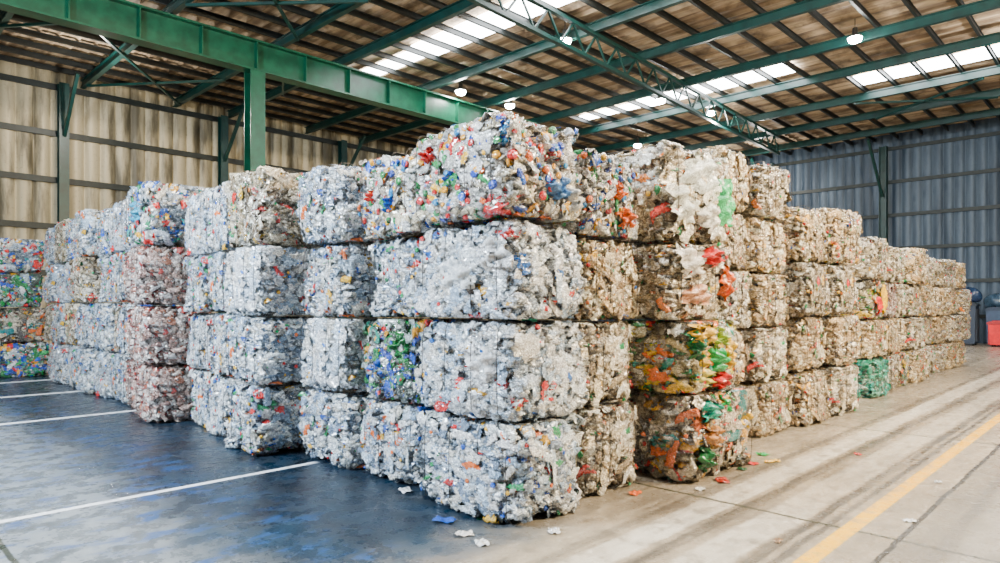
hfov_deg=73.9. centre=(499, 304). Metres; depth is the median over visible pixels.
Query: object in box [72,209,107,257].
bale
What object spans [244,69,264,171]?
steel column
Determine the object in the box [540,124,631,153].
purlin
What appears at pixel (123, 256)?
bale
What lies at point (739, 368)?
bale
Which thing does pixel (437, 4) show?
roof purlin
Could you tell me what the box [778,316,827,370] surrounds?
bale
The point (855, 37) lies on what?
lamp
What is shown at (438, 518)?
scrap
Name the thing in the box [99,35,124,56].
brace
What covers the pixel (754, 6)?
purlin
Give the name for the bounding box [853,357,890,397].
bale
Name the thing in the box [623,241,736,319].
bale
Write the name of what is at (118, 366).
bale
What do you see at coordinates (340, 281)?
bale
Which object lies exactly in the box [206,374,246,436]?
bale
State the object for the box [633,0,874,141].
purlin
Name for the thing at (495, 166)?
bale
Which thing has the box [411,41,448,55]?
window
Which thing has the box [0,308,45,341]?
bale
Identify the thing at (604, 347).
bale
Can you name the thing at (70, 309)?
bale
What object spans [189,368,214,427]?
bale
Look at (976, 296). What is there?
plastic sack
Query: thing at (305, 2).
brace
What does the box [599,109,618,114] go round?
window
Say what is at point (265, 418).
bale
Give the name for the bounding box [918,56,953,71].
window
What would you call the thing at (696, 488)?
scrap
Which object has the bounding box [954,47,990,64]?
window
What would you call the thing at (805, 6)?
rafter
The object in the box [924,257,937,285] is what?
bale
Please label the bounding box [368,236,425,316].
bale
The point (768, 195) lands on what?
bale
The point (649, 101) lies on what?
window
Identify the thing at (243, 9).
roof purlin
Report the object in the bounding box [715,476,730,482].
scrap
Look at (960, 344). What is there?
bale
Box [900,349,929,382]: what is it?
bale
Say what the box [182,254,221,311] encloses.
bale
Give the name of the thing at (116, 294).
bale
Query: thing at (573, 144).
purlin
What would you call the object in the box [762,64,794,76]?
window
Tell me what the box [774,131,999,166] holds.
wall rail
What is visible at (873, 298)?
bale
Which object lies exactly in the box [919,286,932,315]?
bale
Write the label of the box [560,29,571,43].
lamp
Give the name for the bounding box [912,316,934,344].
bale
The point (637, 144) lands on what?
lamp
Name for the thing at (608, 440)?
bale
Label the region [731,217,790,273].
bale
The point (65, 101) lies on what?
steel column
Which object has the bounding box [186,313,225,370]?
bale
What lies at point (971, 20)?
purlin
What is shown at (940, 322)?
bale
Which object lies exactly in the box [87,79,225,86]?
brace
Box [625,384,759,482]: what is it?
bale
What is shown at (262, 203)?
bale
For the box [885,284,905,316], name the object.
bale
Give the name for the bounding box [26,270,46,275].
wall rail
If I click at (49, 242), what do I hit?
bale
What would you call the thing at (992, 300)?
plastic sack
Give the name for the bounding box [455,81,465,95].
lamp
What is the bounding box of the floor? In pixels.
[0,343,999,562]
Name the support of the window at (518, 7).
attached to the ceiling
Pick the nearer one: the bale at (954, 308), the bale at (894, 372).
the bale at (894, 372)
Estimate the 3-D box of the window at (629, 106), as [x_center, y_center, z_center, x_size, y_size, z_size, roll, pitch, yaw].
[5.420,-8.120,27.145,0.910,0.030,0.700,0,0,44]
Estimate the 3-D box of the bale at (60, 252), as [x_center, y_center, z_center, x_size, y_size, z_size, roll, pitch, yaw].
[-9.254,-1.396,14.800,1.017,0.924,1.004,0,0,43]
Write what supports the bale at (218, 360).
on the bale at (218, 418)
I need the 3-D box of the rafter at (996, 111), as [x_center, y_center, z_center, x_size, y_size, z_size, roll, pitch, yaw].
[15.700,-7.790,31.081,33.000,0.280,0.150,0,0,44]
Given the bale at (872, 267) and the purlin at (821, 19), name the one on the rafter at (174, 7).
the purlin at (821, 19)
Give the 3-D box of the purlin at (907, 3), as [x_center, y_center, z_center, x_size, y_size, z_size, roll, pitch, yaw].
[7.196,-8.020,13.942,0.080,0.170,42.000,0,0,44]
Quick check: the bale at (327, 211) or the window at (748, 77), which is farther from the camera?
the window at (748, 77)
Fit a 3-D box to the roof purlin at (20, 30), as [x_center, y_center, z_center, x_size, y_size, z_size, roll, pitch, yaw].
[-6.390,-8.020,27.224,0.080,0.170,42.000,0,0,44]
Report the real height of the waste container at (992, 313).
1.608 m
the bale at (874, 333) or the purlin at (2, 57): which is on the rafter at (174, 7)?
the purlin at (2, 57)
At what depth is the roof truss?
19.85 m
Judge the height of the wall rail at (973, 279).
0.160 m
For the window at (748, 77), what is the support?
attached to the ceiling
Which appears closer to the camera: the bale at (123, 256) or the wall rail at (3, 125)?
the bale at (123, 256)
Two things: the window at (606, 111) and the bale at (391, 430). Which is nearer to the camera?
the bale at (391, 430)
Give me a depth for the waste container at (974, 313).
27.85 m
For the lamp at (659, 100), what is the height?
0.690 m
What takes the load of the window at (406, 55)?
attached to the ceiling
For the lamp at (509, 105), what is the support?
hanging from the ceiling
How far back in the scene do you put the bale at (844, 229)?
10.19 m
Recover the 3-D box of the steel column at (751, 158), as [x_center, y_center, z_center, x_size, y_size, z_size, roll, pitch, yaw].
[13.745,-2.950,34.947,0.480,9.300,2.683,0,0,44]
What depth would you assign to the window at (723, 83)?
24.44 m
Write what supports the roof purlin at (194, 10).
on the rafter at (174, 7)
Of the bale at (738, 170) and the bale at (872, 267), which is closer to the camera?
the bale at (738, 170)
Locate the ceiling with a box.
[0,0,999,155]
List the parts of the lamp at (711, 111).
lamp bulb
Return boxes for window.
[362,67,385,75]
[379,60,404,68]
[397,51,423,61]
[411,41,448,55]
[432,31,470,46]
[454,21,494,37]
[477,11,514,28]
[503,0,544,17]
[543,0,574,6]
[579,114,598,119]
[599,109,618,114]
[619,103,640,109]
[637,97,663,105]
[665,91,686,99]
[684,85,711,95]
[707,78,737,89]
[734,71,764,83]
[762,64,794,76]
[853,71,885,84]
[885,64,918,78]
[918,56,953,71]
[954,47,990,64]
[992,44,999,56]
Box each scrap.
[398,487,412,492]
[432,516,455,522]
[454,530,473,536]
[474,538,489,546]
[548,527,559,533]
[629,490,642,495]
[694,487,705,490]
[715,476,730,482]
[755,452,769,455]
[764,459,779,461]
[773,538,782,542]
[903,518,916,521]
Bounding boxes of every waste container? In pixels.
[958,302,980,344]
[985,307,999,344]
[987,320,999,346]
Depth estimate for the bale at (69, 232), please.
13.74 m
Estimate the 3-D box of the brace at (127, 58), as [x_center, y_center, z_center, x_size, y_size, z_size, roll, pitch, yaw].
[-11.821,-7.610,22.813,0.070,0.070,5.061,0,0,-8]
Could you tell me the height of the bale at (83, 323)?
0.877 m
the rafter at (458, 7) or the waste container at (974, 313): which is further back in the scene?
the waste container at (974, 313)
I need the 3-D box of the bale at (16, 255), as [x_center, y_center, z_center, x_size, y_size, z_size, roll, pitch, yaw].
[-11.626,-1.164,16.024,1.060,0.810,1.012,0,0,42]
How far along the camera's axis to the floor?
5.81 m
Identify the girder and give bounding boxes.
[0,0,536,124]
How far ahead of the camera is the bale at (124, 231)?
10.83 m
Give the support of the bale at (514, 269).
on the bale at (509, 370)
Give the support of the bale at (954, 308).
on the bale at (954, 324)
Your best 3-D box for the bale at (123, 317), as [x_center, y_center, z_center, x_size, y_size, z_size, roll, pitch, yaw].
[-5.628,0.396,10.946,1.008,0.871,1.026,0,0,42]
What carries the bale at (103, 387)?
on the floor
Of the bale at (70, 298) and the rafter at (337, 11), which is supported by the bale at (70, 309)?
the bale at (70, 298)
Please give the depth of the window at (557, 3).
17.82 m
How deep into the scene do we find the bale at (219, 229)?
8.50 m
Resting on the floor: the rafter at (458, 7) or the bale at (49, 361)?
the bale at (49, 361)
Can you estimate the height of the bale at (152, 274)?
0.863 m
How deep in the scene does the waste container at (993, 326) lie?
26.99 m
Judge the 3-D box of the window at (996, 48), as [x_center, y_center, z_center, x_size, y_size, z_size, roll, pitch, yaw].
[16.168,-8.120,20.974,0.910,0.030,1.200,0,0,44]
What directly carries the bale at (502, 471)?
on the floor
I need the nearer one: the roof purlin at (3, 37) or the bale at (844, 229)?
the bale at (844, 229)
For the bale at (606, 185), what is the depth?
5.95 m
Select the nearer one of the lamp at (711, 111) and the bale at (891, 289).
the bale at (891, 289)
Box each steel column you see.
[57,72,79,303]
[218,108,243,312]
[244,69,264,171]
[338,134,365,317]
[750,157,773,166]
[867,139,887,242]
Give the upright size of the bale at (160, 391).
0.820 m
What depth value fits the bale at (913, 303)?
14.50 m
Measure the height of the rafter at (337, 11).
0.280 m
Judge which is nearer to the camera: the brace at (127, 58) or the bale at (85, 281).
the bale at (85, 281)
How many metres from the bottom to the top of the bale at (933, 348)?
0.701 m
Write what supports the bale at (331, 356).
on the bale at (331, 421)
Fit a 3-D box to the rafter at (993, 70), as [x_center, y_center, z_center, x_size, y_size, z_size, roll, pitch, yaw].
[11.575,-7.790,26.862,33.000,0.280,0.150,0,0,44]
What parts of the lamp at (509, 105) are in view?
lamp bulb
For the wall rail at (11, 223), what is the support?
attached to the wall at (20, 104)
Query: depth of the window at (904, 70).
23.08 m
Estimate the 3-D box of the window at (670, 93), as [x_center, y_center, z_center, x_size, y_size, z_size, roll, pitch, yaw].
[6.850,-8.120,25.747,0.910,0.030,1.100,0,0,44]
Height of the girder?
0.860 m
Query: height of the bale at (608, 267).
0.761 m
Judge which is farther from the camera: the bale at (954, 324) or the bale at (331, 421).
the bale at (954, 324)
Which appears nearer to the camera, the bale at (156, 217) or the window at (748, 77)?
the bale at (156, 217)
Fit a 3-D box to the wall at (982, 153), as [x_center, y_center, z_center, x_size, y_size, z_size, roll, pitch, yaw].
[17.685,-3.275,33.111,33.000,9.950,0.080,0,0,44]
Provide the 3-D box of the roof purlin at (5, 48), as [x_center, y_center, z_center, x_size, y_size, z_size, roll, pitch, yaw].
[-7.821,-8.020,28.622,0.080,0.170,42.000,0,0,44]
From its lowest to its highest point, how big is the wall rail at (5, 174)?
0.200 m
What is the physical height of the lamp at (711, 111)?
0.690 m
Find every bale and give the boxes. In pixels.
[0,238,45,273]
[0,273,43,306]
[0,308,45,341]
[0,341,49,377]
[42,264,60,302]
[43,226,65,264]
[44,303,64,340]
[47,341,55,376]
[50,343,80,383]
[51,304,66,343]
[54,218,71,262]
[56,265,104,302]
[63,303,79,345]
[64,218,76,260]
[65,262,124,302]
[67,346,82,387]
[69,257,101,301]
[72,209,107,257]
[72,347,110,393]
[75,303,94,347]
[90,303,119,350]
[93,351,118,398]
[96,208,116,255]
[97,255,113,301]
[108,198,127,252]
[108,251,128,301]
[110,352,129,404]
[113,303,122,351]
[116,303,183,355]
[121,246,193,304]
[122,195,169,248]
[122,248,170,297]
[123,357,147,409]
[124,306,210,364]
[125,181,206,247]
[130,362,197,422]
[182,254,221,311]
[184,190,216,255]
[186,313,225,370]
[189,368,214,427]
[204,181,235,251]
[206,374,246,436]
[207,251,230,311]
[207,314,288,376]
[223,246,312,315]
[223,380,314,455]
[224,165,320,248]
[225,316,326,384]
[295,163,388,246]
[297,388,372,469]
[300,317,387,392]
[301,243,377,316]
[357,148,445,240]
[357,398,434,487]
[361,318,472,404]
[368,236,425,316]
[409,111,584,229]
[412,218,586,319]
[414,318,587,421]
[416,409,585,525]
[542,148,638,241]
[547,237,639,320]
[553,320,632,406]
[573,400,637,496]
[599,140,735,248]
[613,319,739,393]
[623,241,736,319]
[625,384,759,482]
[692,145,752,212]
[692,271,751,328]
[724,212,751,270]
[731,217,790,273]
[731,329,749,383]
[734,161,791,221]
[734,379,793,437]
[736,326,788,381]
[746,273,789,325]
[767,205,828,262]
[772,262,831,316]
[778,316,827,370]
[781,368,831,426]
[790,315,861,365]
[806,208,862,266]
[811,364,858,415]
[827,265,859,314]
[834,280,888,318]
[850,237,887,280]
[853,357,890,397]
[858,319,889,357]
[861,319,898,354]
[878,354,901,392]
[880,246,901,282]
[882,318,907,351]
[883,283,897,317]
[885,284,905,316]
[885,317,924,349]
[890,351,911,386]
[891,252,907,282]
[892,247,927,283]
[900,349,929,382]
[904,254,929,285]
[904,284,922,316]
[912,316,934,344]
[917,316,928,345]
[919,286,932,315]
[922,347,932,377]
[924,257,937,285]
[924,344,935,372]
[928,315,947,343]
[929,315,961,341]
[930,287,941,315]
[930,343,948,371]
[932,259,950,287]
[937,288,952,314]
[938,259,956,287]
[943,342,959,368]
[950,288,958,314]
[950,314,970,339]
[955,262,965,288]
[955,289,971,313]
[956,340,966,365]
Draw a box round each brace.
[2,22,56,27]
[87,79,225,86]
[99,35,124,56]
[124,55,180,105]
[185,0,368,6]
[273,0,298,40]
[853,96,997,104]
[876,77,983,119]
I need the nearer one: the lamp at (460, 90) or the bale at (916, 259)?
the bale at (916, 259)
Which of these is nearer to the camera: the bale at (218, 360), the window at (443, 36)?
the bale at (218, 360)
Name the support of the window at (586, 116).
attached to the ceiling
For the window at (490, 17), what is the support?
attached to the ceiling
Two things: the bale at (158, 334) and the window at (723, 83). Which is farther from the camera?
the window at (723, 83)
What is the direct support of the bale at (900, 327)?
on the bale at (905, 368)
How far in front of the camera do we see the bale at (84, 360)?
12.81 m
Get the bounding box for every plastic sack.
[964,287,982,301]
[983,293,999,306]
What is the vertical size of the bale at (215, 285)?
0.786 m
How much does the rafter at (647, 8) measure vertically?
0.280 m
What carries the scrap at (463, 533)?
on the floor
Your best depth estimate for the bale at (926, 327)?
15.70 m
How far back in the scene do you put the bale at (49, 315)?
15.28 m
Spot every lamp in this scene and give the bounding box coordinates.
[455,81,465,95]
[505,100,514,108]
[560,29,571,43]
[633,133,641,147]
[654,96,665,103]
[707,107,714,115]
[847,27,862,43]
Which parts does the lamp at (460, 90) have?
lamp bulb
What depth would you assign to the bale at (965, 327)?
18.39 m
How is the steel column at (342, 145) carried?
on the floor
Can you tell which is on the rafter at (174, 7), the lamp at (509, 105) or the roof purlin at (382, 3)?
the roof purlin at (382, 3)
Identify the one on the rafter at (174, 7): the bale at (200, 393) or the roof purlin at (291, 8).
the roof purlin at (291, 8)
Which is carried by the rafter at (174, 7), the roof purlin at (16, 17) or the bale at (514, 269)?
the roof purlin at (16, 17)
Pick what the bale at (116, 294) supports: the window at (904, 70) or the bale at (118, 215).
the bale at (118, 215)
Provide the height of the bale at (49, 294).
0.867 m
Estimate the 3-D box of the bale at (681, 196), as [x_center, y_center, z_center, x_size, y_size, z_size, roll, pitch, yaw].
[1.764,-1.141,7.380,1.306,1.018,1.595,1,1,42]
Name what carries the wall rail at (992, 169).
attached to the wall at (982, 153)
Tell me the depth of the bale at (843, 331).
10.12 m
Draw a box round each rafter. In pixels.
[0,10,13,34]
[80,0,193,88]
[173,0,370,107]
[227,0,489,117]
[304,0,689,133]
[358,0,848,144]
[412,0,999,150]
[573,32,999,136]
[583,65,999,152]
[682,88,999,150]
[736,108,999,155]
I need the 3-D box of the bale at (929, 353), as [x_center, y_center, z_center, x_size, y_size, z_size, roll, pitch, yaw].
[9.630,1.346,15.824,1.057,0.701,1.028,0,0,42]
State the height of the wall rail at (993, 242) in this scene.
0.160 m
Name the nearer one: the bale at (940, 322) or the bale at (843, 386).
the bale at (843, 386)
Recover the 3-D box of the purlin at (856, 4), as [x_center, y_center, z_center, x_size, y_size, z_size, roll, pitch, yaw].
[6.481,-8.020,14.641,0.080,0.170,42.000,0,0,44]
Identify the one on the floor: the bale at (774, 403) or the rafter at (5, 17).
the bale at (774, 403)
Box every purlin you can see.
[0,10,450,128]
[0,34,429,138]
[0,44,420,142]
[0,54,415,147]
[4,27,444,133]
[150,0,636,148]
[203,0,657,144]
[257,0,701,149]
[322,4,754,160]
[369,0,772,157]
[418,0,790,154]
[488,1,810,151]
[525,0,831,148]
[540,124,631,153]
[571,143,615,155]
[579,0,853,145]
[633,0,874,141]
[688,0,898,138]
[740,0,922,134]
[794,0,948,130]
[848,0,975,126]
[901,0,999,120]
[955,0,999,64]
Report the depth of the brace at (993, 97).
24.74 m
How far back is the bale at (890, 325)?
13.10 m
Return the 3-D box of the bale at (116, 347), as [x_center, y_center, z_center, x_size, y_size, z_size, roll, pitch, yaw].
[-6.221,0.396,11.835,1.021,0.874,1.009,0,0,45]
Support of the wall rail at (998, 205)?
attached to the wall at (982, 153)
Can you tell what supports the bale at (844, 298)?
on the bale at (843, 331)
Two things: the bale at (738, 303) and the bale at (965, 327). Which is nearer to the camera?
the bale at (738, 303)
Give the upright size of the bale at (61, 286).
0.872 m
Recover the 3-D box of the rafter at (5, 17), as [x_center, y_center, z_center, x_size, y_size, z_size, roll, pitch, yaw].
[-5.062,-7.790,9.843,33.000,0.280,0.150,0,0,44]
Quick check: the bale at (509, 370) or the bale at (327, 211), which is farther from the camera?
the bale at (327, 211)
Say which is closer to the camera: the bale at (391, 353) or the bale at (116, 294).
the bale at (391, 353)
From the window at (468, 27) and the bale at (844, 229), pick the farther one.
the window at (468, 27)
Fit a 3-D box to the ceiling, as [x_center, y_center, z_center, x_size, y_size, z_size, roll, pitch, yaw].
[2.977,-8.185,18.066,33.000,0.050,42.000,0,0,44]
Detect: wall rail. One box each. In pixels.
[0,73,409,156]
[0,122,309,172]
[0,171,136,190]
[0,219,333,245]
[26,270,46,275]
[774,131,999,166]
[789,168,999,194]
[861,204,999,219]
[894,241,999,248]
[965,278,999,281]
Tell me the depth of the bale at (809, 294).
9.27 m
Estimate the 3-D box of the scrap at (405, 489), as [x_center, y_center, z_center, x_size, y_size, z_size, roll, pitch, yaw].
[-0.870,1.684,6.079,0.117,0.028,0.170,0,0,-30]
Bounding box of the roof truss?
[468,0,779,154]
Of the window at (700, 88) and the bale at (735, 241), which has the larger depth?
the window at (700, 88)
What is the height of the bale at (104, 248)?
0.844 m
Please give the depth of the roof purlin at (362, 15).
21.74 m
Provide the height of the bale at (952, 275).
0.774 m
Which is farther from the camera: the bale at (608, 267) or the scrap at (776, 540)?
the bale at (608, 267)
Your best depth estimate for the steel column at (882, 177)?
31.88 m
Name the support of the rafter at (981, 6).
attached to the wall at (20, 104)
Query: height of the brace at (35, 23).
0.070 m
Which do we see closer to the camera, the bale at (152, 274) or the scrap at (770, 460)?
the scrap at (770, 460)
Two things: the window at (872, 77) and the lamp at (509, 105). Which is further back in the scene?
the lamp at (509, 105)
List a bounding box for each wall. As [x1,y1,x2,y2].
[0,60,586,353]
[587,117,999,343]
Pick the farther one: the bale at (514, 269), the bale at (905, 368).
the bale at (905, 368)
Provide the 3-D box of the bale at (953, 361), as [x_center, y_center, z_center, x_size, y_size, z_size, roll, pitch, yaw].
[11.845,1.346,18.153,1.085,0.701,1.038,0,0,45]
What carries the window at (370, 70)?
attached to the ceiling
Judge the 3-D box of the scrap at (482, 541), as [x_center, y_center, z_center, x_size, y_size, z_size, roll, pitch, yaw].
[-0.127,1.685,4.729,0.107,0.027,0.136,0,0,-15]
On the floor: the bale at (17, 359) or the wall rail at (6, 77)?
the bale at (17, 359)
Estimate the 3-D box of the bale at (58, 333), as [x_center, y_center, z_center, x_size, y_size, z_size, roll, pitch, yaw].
[-9.321,0.396,14.769,1.007,0.875,1.025,0,1,43]
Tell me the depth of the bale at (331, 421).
7.01 m
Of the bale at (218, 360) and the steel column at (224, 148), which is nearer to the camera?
the bale at (218, 360)
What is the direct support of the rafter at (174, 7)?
attached to the wall at (20, 104)
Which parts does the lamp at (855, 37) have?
lamp shade, lamp bulb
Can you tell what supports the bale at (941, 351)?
on the floor
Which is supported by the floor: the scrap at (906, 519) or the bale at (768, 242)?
the scrap at (906, 519)
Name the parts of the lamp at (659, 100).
lamp bulb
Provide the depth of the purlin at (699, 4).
20.86 m
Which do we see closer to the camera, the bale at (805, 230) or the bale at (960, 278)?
the bale at (805, 230)
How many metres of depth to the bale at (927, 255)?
15.76 m
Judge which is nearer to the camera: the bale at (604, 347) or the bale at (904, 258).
the bale at (604, 347)
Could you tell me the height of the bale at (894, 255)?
0.691 m
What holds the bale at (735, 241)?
on the bale at (738, 303)
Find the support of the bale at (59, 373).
on the floor
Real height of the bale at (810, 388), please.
0.750 m
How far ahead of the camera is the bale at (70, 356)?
13.73 m
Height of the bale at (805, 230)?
0.787 m
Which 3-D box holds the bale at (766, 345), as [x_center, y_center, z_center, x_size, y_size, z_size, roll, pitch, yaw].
[3.284,0.646,9.104,1.013,0.708,1.073,0,0,-45]
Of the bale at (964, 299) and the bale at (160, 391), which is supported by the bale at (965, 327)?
the bale at (964, 299)
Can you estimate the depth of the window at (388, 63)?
22.41 m
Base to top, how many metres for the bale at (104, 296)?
0.872 m
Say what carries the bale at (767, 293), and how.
on the bale at (766, 345)
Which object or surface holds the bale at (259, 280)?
on the bale at (263, 350)
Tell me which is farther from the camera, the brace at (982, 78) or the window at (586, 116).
the window at (586, 116)
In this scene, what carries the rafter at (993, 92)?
attached to the wall at (20, 104)
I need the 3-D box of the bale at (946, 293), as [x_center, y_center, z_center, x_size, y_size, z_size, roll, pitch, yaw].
[11.128,-0.094,17.358,1.032,0.711,1.043,0,0,-43]
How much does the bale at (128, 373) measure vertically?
0.849 m
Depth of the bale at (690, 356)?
6.50 m
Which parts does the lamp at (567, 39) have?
lamp bulb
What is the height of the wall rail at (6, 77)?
0.200 m
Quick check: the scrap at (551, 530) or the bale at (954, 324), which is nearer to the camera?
the scrap at (551, 530)
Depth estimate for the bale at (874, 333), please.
12.18 m
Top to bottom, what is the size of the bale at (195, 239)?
0.893 m
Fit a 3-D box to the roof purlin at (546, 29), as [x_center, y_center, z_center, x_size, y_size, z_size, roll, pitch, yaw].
[1.476,-8.020,19.534,0.080,0.170,42.000,0,0,44]
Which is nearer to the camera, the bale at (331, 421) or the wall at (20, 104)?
the bale at (331, 421)
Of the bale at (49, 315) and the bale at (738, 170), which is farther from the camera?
the bale at (49, 315)
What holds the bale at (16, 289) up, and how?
on the bale at (16, 324)
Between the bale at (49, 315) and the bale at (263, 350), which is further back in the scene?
the bale at (49, 315)
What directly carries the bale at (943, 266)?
on the bale at (946, 293)
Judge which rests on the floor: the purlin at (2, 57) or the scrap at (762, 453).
the scrap at (762, 453)
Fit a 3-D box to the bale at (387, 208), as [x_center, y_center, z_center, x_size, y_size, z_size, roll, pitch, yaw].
[-0.806,-1.054,6.593,1.065,0.791,1.088,0,0,-44]
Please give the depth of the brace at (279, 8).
17.73 m
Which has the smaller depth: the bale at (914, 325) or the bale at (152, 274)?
the bale at (152, 274)
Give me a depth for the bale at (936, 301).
16.30 m
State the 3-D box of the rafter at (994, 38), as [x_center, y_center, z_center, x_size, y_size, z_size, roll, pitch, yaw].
[9.269,-7.790,24.502,33.000,0.280,0.150,0,0,44]
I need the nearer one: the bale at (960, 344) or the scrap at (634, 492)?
the scrap at (634, 492)

